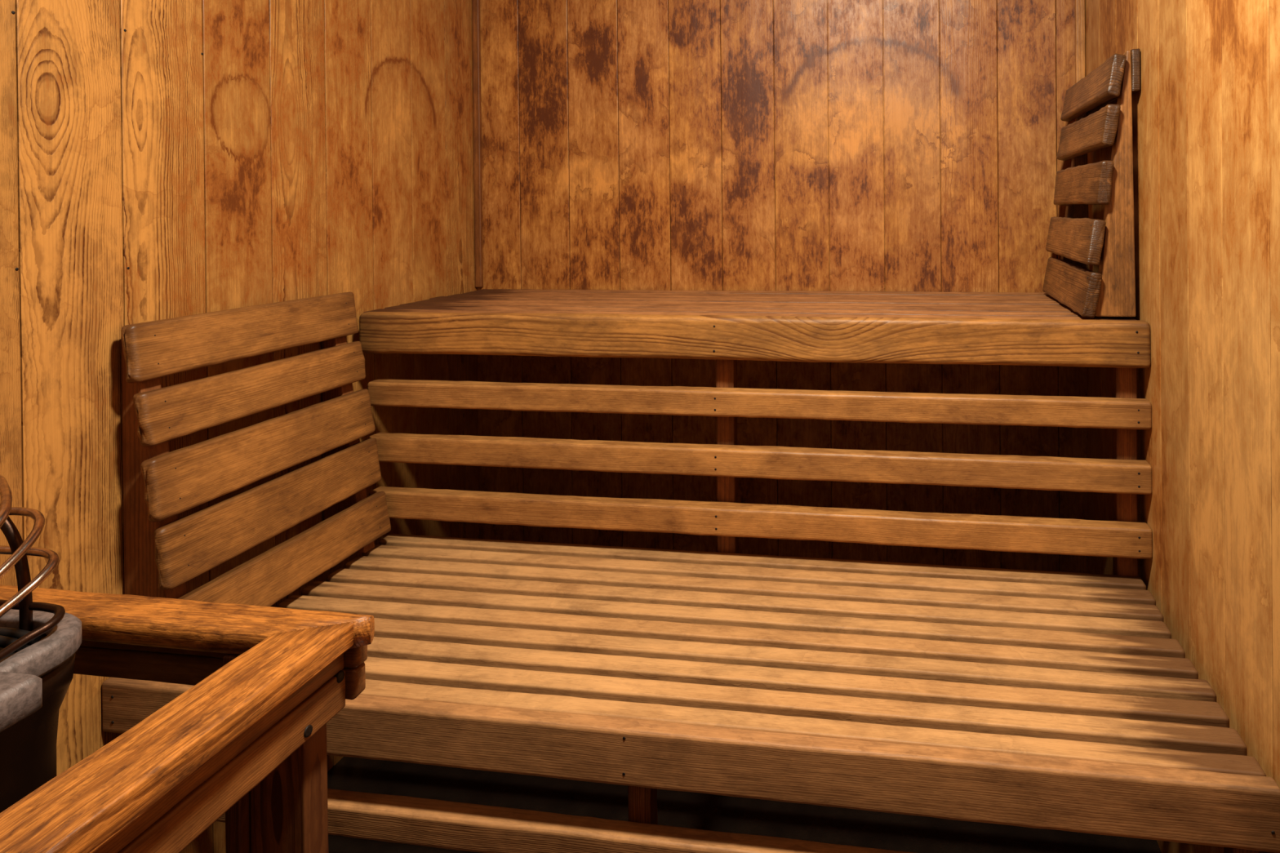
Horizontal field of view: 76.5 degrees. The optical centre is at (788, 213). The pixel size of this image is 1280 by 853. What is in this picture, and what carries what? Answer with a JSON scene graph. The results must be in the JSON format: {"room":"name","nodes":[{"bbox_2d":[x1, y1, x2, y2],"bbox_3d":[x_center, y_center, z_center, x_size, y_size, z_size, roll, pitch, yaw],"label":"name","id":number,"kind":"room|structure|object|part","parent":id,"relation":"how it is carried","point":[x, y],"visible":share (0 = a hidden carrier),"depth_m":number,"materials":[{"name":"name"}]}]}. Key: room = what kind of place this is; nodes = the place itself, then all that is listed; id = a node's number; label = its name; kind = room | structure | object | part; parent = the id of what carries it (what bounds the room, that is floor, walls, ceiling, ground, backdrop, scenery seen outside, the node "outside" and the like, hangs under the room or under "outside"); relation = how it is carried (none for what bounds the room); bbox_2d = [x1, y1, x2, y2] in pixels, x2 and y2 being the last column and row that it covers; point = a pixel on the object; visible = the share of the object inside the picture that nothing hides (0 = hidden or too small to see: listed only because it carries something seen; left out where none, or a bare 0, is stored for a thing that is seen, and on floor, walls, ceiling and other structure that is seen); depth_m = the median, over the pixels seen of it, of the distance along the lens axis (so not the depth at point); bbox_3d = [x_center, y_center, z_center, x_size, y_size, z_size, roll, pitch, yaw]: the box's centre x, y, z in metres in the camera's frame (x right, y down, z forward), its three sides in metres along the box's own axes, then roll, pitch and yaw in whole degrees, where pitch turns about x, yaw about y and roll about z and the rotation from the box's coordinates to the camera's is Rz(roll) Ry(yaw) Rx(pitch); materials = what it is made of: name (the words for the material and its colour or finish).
{"room":"spa","nodes":[
{"label":"spa","id":0,"kind":"room"},
{"bbox_2d":[0,0,479,852],"bbox_3d":[-1.087,0.095,0.823,0.061,2.080,2.750,0,0,9],"label":"wall","id":1,"kind":"structure","parent":0,"point":[160,159],"depth_m":1.32,"materials":[{"name":"brown wood"}]},
{"bbox_2d":[0,474,81,813],"bbox_3d":[-0.878,0.677,0.725,0.316,0.794,0.351,0,0,9],"label":"heater","id":2,"kind":"object","parent":1,"relation":"attached to","point":[40,642],"visible":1,"depth_m":0.82,"materials":[{"name":"metal"}]},
{"bbox_3d":[-0.888,0.308,0.747,0.247,0.058,0.258,0,0,9],"label":"heating rod","id":3,"kind":"part","parent":2,"relation":"part of","materials":[{"name":"metal"}]},
{"bbox_3d":[-0.861,0.372,0.867,0.078,0.162,0.011,0,0,9],"label":"riser rod","id":4,"kind":"part","parent":2,"relation":"part of","materials":[{"name":"brown metal"}]},
{"bbox_3d":[-0.889,0.352,0.748,0.244,0.062,0.260,0,0,9],"label":"heating rod","id":5,"kind":"part","parent":2,"relation":"part of","materials":[{"name":"metal"}]},
{"bbox_2d":[0,626,46,658],"bbox_3d":[-0.904,0.455,0.727,0.214,0.023,0.298,0,0,9],"label":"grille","id":6,"kind":"object","parent":2,"relation":"attached to","point":[14,641],"depth_m":0.83,"materials":[{"name":"brown metal"}]},
{"bbox_3d":[-0.892,0.391,0.752,0.236,0.056,0.251,0,0,9],"label":"heating rod","id":7,"kind":"part","parent":2,"relation":"part of","materials":[{"name":"metal"}]},
{"bbox_3d":[-0.890,0.438,0.751,0.238,0.030,0.254,0,0,9],"label":"heating rod","id":8,"kind":"part","parent":2,"relation":"part of","materials":[{"name":"brown metal"}]},
{"bbox_2d":[327,756,1161,852],"bbox_3d":[-0.258,1.154,0.706,1.720,0.050,2.870,0,0,9],"label":"floor","id":9,"kind":"structure","parent":0,"point":[691,810],"depth_m":1.48,"materials":[{"name":"tile"}]},
{"bbox_2d":[0,585,374,852],"bbox_3d":[-0.821,0.807,0.534,0.538,0.656,0.948,0,0,9],"label":"guard rail","id":10,"kind":"object","parent":9,"relation":"on","point":[246,743],"visible":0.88,"depth_m":0.85,"materials":[{"name":"brown wood"}]},
{"bbox_3d":[-0.633,0.819,0.937,0.020,0.624,0.051,0,0,9],"label":"post","id":11,"kind":"part","parent":10,"relation":"part of","materials":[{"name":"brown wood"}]},
{"bbox_3d":[-0.586,0.819,0.935,0.072,0.624,0.039,0,0,9],"label":"post","id":12,"kind":"part","parent":10,"relation":"part of","materials":[{"name":"brown wood"}]},
{"bbox_2d":[102,533,1279,852],"bbox_3d":[-0.171,0.899,1.312,1.594,0.451,0.548,0,0,9],"label":"bench","id":13,"kind":"object","parent":9,"relation":"on","point":[1057,700],"visible":0.92,"depth_m":1.12,"materials":[{"name":"brown wood"}]},
{"bbox_2d":[120,291,391,606],"bbox_3d":[-0.907,0.419,1.399,0.114,0.518,0.488,0,0,9],"label":"backrest","id":14,"kind":"object","parent":13,"relation":"on","point":[163,552],"visible":0.92,"depth_m":1.32,"materials":[{"name":"brown wood"}]},
{"bbox_3d":[-0.210,0.842,1.058,1.594,0.046,0.035,0,0,9],"label":"rail","id":15,"kind":"part","parent":13,"relation":"part of","materials":[{"name":"brown wood"}]},
{"bbox_3d":[-0.199,0.919,1.092,0.033,0.415,0.033,0,0,9],"label":"post","id":16,"kind":"part","parent":13,"relation":"part of","materials":[{"name":"brown wood"}]},
{"bbox_3d":[0.559,0.913,0.979,0.033,0.415,0.033,0,0,9],"label":"post","id":17,"kind":"part","parent":13,"relation":"part of","materials":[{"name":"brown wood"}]},
{"bbox_2d":[359,288,1152,576],"bbox_3d":[-0.093,0.659,1.800,1.590,0.924,0.523,0,0,9],"label":"bench","id":18,"kind":"object","parent":9,"relation":"on","point":[726,327],"visible":0.88,"depth_m":1.54,"materials":[{"name":"brown wood"}]},
{"bbox_3d":[-0.121,0.703,1.598,0.038,0.840,0.035,0,0,9],"label":"post","id":19,"kind":"part","parent":18,"relation":"part of","materials":[{"name":"brown wood"}]},
{"bbox_2d":[1042,48,1140,318],"bbox_3d":[0.630,-0.058,1.684,0.111,0.500,0.452,0,0,9],"label":"backrest","id":20,"kind":"object","parent":18,"relation":"on","point":[1082,242],"visible":1,"depth_m":1.48,"materials":[{"name":"brown wood"}]},
{"bbox_3d":[0.676,-0.268,1.679,0.016,0.080,0.420,0,0,9],"label":"rail","id":21,"kind":"part","parent":20,"relation":"part of","materials":[{"name":"brown wood"}]},
{"bbox_3d":[0.631,0.697,1.485,0.038,0.840,0.035,0,0,9],"label":"post","id":22,"kind":"part","parent":18,"relation":"part of","materials":[{"name":"brown wood"}]},
{"bbox_2d":[476,0,1088,573],"bbox_3d":[-0.059,0.079,2.089,1.624,2.080,0.061,0,0,9],"label":"wall","id":23,"kind":"structure","parent":0,"point":[813,145],"depth_m":2.05,"materials":[{"name":"brown wood"}]},
{"bbox_2d":[471,0,483,287],"bbox_3d":[-0.850,-0.377,2.168,0.020,1.155,0.013,0,0,9],"label":"trim","id":24,"kind":"structure","parent":23,"relation":"attached to","point":[476,33],"depth_m":2.16,"materials":[{"name":"brown wood"}]},
{"bbox_2d":[1074,0,1085,121],"bbox_3d":[0.711,-0.389,1.933,0.023,1.155,0.017,0,0,9],"label":"trim","id":25,"kind":"structure","parent":23,"relation":"attached to","point":[1080,53],"depth_m":1.93,"materials":[{"name":"brown wood"}]},
{"bbox_2d":[1084,0,1279,852],"bbox_3d":[0.553,0.083,0.578,0.061,2.080,2.750,0,0,9],"label":"wall","id":26,"kind":"structure","parent":0,"point":[1206,108],"depth_m":1.14,"materials":[{"name":"brown wood"}]}
]}

